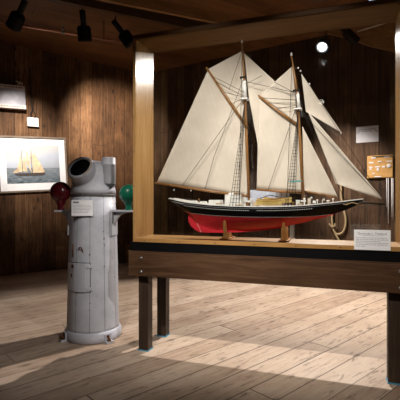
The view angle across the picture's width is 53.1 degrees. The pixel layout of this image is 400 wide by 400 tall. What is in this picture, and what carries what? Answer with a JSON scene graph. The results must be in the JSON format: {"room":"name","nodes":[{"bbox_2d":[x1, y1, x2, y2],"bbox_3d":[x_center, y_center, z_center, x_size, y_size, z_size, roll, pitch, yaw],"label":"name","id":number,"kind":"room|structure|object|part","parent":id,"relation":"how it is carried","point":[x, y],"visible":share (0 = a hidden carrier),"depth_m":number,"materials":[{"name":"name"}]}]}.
{"room":"museum","nodes":[
{"label":"museum","id":0,"kind":"room"},
{"bbox_2d":[0,41,132,275],"bbox_3d":[-4.335,-0.600,4.731,8.434,3.400,0.103,0,0,-38],"label":"wall","id":1,"kind":"structure","parent":0,"point":[88,104],"depth_m":6.30,"materials":[{"name":"brown wood"}]},
{"bbox_2d":[0,84,25,110],"bbox_3d":[-2.809,-1.495,5.787,0.533,0.361,0.116,0,0,-38],"label":"wall heater","id":2,"kind":"object","parent":1,"relation":"attached to","point":[12,97],"visible":1,"depth_m":5.80,"materials":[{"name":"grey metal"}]},
{"bbox_2d":[27,68,38,126],"bbox_3d":[-2.527,-1.549,6.045,0.162,0.885,0.053,0,0,-38],"label":"junction box","id":3,"kind":"object","parent":1,"relation":"attached to","point":[31,122],"visible":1,"depth_m":6.03,"materials":[{"name":"white paint"}]},
{"bbox_2d":[0,135,67,192],"bbox_3d":[-2.522,-0.543,6.067,1.062,0.895,0.030,0,0,-38],"label":"framed picture","id":4,"kind":"object","parent":1,"relation":"attached to","point":[27,163],"visible":0.94,"depth_m":6.05},
{"bbox_2d":[5,145,59,183],"bbox_3d":[-2.522,-0.543,6.069,0.805,0.614,0.003,0,0,-38],"label":"print","id":5,"kind":"object","parent":4,"relation":"attached to","point":[24,164],"depth_m":6.06},
{"bbox_2d":[0,0,366,71],"bbox_3d":[0.500,-2.340,2.000,15.000,0.080,14.000,0,0,0],"label":"ceiling","id":6,"kind":"structure","parent":0,"point":[37,13],"depth_m":5.43,"materials":[{"name":"brown wood"}]},
{"bbox_2d":[5,0,27,32],"bbox_3d":[-1.998,-2.081,4.396,0.330,0.438,0.166,0,0,37],"label":"spotlight","id":7,"kind":"object","parent":6,"relation":"hanging from","point":[15,21],"visible":1,"depth_m":4.36,"materials":[{"name":"black metal"}]},
{"bbox_2d":[0,21,121,43],"bbox_3d":[-1.810,-2.170,4.864,2.501,0.260,0.040,0,0,-25],"label":"track rail","id":8,"kind":"object","parent":6,"relation":"hanging from","point":[1,22],"visible":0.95,"depth_m":4.91,"materials":[{"name":"metal"}]},
{"bbox_2d":[77,8,91,41],"bbox_3d":[-1.357,-2.070,4.691,0.166,0.460,0.232,0,0,0],"label":"spotlight","id":9,"kind":"object","parent":6,"relation":"hanging from","point":[84,34],"visible":0.84,"depth_m":4.63,"materials":[{"name":"black metal"}]},
{"bbox_2d":[111,15,132,48],"bbox_3d":[-0.917,-2.066,4.828,0.310,0.469,0.166,0,0,-27],"label":"spotlight","id":10,"kind":"object","parent":6,"relation":"hanging from","point":[126,38],"visible":0.73,"depth_m":4.78,"materials":[{"name":"black metal"}]},
{"bbox_2d":[44,0,212,27],"bbox_3d":[-1.168,-2.225,4.525,3.419,0.150,0.071,0,0,-26],"label":"trim","id":11,"kind":"structure","parent":6,"relation":"attached to","point":[99,6],"depth_m":4.69,"materials":[{"name":"brown wood"}]},
{"bbox_2d":[97,0,226,22],"bbox_3d":[-0.743,-2.240,4.514,2.350,0.120,0.050,0,0,-24],"label":"trim","id":12,"kind":"structure","parent":6,"relation":"attached to","point":[158,6],"depth_m":4.68,"materials":[{"name":"brown wood"}]},
{"bbox_2d":[315,31,330,53],"bbox_3d":[1.621,-2.100,5.233,0.177,0.401,0.310,0,0,33],"label":"spotlight","id":13,"kind":"object","parent":6,"relation":"hanging from","point":[322,45],"visible":0.95,"depth_m":5.16,"materials":[{"name":"black metal"}]},
{"bbox_2d":[340,28,360,45],"bbox_3d":[1.846,-2.113,4.992,0.318,0.374,0.125,0,0,-11],"label":"spotlight","id":14,"kind":"object","parent":6,"relation":"hanging from","point":[348,34],"visible":0.7,"depth_m":4.96,"materials":[{"name":"black metal"}]},
{"bbox_2d":[357,24,382,31],"bbox_3d":[2.207,-2.133,4.816,0.596,0.129,0.018,0,0,25],"label":"rail","id":15,"kind":"object","parent":6,"relation":"attached to","point":[378,24],"visible":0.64,"depth_m":4.87,"materials":[{"name":"brown wood"}]},
{"bbox_2d":[0,262,399,399],"bbox_3d":[0.500,1.140,2.000,15.000,0.080,14.000,0,0,0],"label":"floor","id":16,"kind":"structure","parent":0,"point":[226,340],"depth_m":3.00,"materials":[{"name":"brown wood"}]},
{"bbox_2d":[50,157,132,344],"bbox_3d":[-0.861,0.380,3.249,0.676,1.441,0.478,0,0,-15],"label":"binnacle","id":17,"kind":"object","parent":16,"relation":"on","point":[92,281],"visible":0.97,"depth_m":3.10,"materials":[{"name":"grey paint"}]},
{"bbox_3d":[-0.951,0.595,3.097,0.232,0.220,0.046,0,0,27],"label":"inspection door","id":18,"kind":"part","parent":17,"relation":"part of","materials":[{"name":"grey paint"}]},
{"bbox_2d":[71,200,92,215],"bbox_3d":[-0.901,0.061,3.059,0.162,0.122,0.004,0,0,-2],"label":"card","id":19,"kind":"object","parent":17,"relation":"attached to","point":[78,207],"visible":1,"depth_m":3.06,"materials":[{"name":"grey paper"}]},
{"bbox_2d":[70,161,115,193],"bbox_3d":[-0.870,-0.181,3.260,0.359,0.270,0.359,0,0,-15],"label":"hood","id":20,"kind":"object","parent":17,"relation":"attached to","point":[102,178],"depth_m":3.11,"materials":[{"name":"grey paint"}]},
{"bbox_2d":[102,157,115,186],"bbox_3d":[-0.738,-0.224,3.204,0.135,0.228,0.160,0,0,0],"label":"lamp","id":21,"kind":"object","parent":17,"relation":"attached to","point":[108,163],"depth_m":3.13,"materials":[{"name":"grey paint"}]},
{"bbox_2d":[128,250,399,384],"bbox_3d":[0.450,0.733,2.827,1.890,0.734,0.488,0,0,19],"label":"display table","id":22,"kind":"object","parent":16,"relation":"on","point":[372,276],"visible":0.89,"depth_m":2.59,"materials":[{"name":"wood"}]},
{"bbox_3d":[-0.401,0.770,2.952,0.078,0.647,0.075,0,0,19],"label":"leg","id":23,"kind":"part","parent":22,"relation":"part of","materials":[{"name":"brown wood"}]},
{"bbox_3d":[-0.299,0.770,3.255,0.078,0.647,0.075,0,0,19],"label":"leg","id":24,"kind":"part","parent":22,"relation":"part of","materials":[{"name":"brown wood"}]},
{"bbox_2d":[130,0,399,262],"bbox_3d":[0.416,-0.413,2.768,1.835,1.558,0.343,0,0,19],"label":"display case","id":25,"kind":"object","parent":22,"relation":"on","point":[371,12],"visible":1,"depth_m":2.73,"materials":[{"name":"brown wood"}]},
{"bbox_3d":[-0.427,-0.444,3.031,0.021,1.436,0.300,0,0,19],"label":"panel","id":26,"kind":"part","parent":25,"relation":"part of","materials":[{"name":"brown wood"}]},
{"bbox_2d":[219,221,234,239],"bbox_3d":[0.194,0.208,2.822,0.064,0.132,0.200,0,0,19],"label":"cradle","id":27,"kind":"object","parent":25,"relation":"on","point":[226,236],"visible":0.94,"depth_m":2.76,"materials":[{"name":"brown wood"}]},
{"bbox_3d":[0.408,0.288,2.750,1.783,0.028,0.300,0,0,19],"label":"board","id":28,"kind":"part","parent":25,"relation":"part of","materials":[{"name":"brown wood"}]},
{"bbox_2d":[155,40,385,232],"bbox_3d":[0.411,-0.440,2.749,1.585,1.350,0.252,0,0,19],"label":"model schooner","id":29,"kind":"object","parent":25,"relation":"in","point":[209,153],"visible":1,"depth_m":2.75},
{"bbox_3d":[0.410,0.017,2.750,1.318,0.060,0.230,0,0,19],"label":"rail","id":30,"kind":"part","parent":29,"relation":"part of","materials":[{"name":"white paint"}]},
{"bbox_2d":[278,222,290,241],"bbox_3d":[0.573,0.210,2.695,0.064,0.127,0.200,0,0,19],"label":"cradle","id":31,"kind":"object","parent":25,"relation":"on","point":[284,230],"visible":0.95,"depth_m":2.64,"materials":[{"name":"brown wood"}]},
{"bbox_2d":[354,230,390,250],"bbox_3d":[1.024,0.238,2.380,0.200,0.120,0.004,0,0,19],"label":"card","id":32,"kind":"object","parent":25,"relation":"attached to","point":[363,239],"visible":1,"depth_m":2.38,"materials":[{"name":"grey paper"}]},
{"bbox_3d":[1.242,-0.444,2.470,0.024,1.436,0.300,0,0,19],"label":"panel","id":33,"kind":"part","parent":25,"relation":"part of","materials":[{"name":"brown wood"}]},
{"bbox_3d":[1.177,0.770,2.421,0.078,0.647,0.075,0,0,19],"label":"leg","id":34,"kind":"part","parent":22,"relation":"part of","materials":[{"name":"brown wood"}]},
{"bbox_2d":[290,203,294,238],"bbox_3d":[1.322,0.575,5.731,0.160,1.050,0.160,0,0,32],"label":"post","id":35,"kind":"object","parent":16,"relation":"on","point":[292,227],"visible":0.12,"depth_m":5.71,"materials":[{"name":"metal"}]},
{"bbox_2d":[153,35,394,241],"bbox_3d":[3.391,-0.600,4.614,10.253,3.400,0.100,0,0,32],"label":"wall","id":36,"kind":"structure","parent":0,"point":[355,85],"depth_m":5.61,"materials":[{"name":"brown wood"}]},
{"bbox_2d":[224,190,289,205],"bbox_3d":[0.853,0.092,6.125,1.079,0.490,0.021,0,0,32],"label":"notice board","id":37,"kind":"object","parent":36,"relation":"attached to","point":[254,194],"visible":0.04,"depth_m":6.04,"materials":[{"name":"white paper"}]},
{"bbox_2d":[329,185,346,239],"bbox_3d":[1.882,0.170,5.466,0.240,0.792,0.074,0,0,30],"label":"rope","id":38,"kind":"object","parent":36,"relation":"hanging from","point":[331,225],"visible":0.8,"depth_m":5.43,"materials":[{"name":"fabric"}]},
{"bbox_2d":[327,22,394,51],"bbox_3d":[2.274,-2.038,5.224,1.474,0.630,0.050,0,0,32],"label":"ceiling","id":39,"kind":"structure","parent":36,"relation":"attached to","point":[382,37],"depth_m":5.18,"materials":[{"name":"brown wood"}]},
{"bbox_2d":[356,125,378,142],"bbox_3d":[2.211,-0.871,5.291,0.278,0.212,0.003,0,0,32],"label":"paper notice","id":40,"kind":"object","parent":36,"relation":"attached to","point":[365,133],"visible":1,"depth_m":5.29,"materials":[{"name":"grey paper"}]},
{"bbox_2d":[367,155,392,223],"bbox_3d":[2.338,-0.139,5.191,0.314,0.881,0.039,0,0,32],"label":"board","id":41,"kind":"object","parent":36,"relation":"attached to","point":[380,166],"visible":1,"depth_m":5.17,"materials":[{"name":"wood"}]},
{"bbox_3d":[2.419,0.010,5.139,0.011,0.585,0.009,0,0,32],"label":"hanging cord","id":42,"kind":"part","parent":41,"relation":"part of","materials":[{"name":"silver metal"}]},
{"bbox_3d":[2.453,-0.032,5.118,0.011,0.499,0.009,0,0,32],"label":"hanging cord","id":43,"kind":"part","parent":41,"relation":"part of","materials":[{"name":"silver metal"}]}
]}

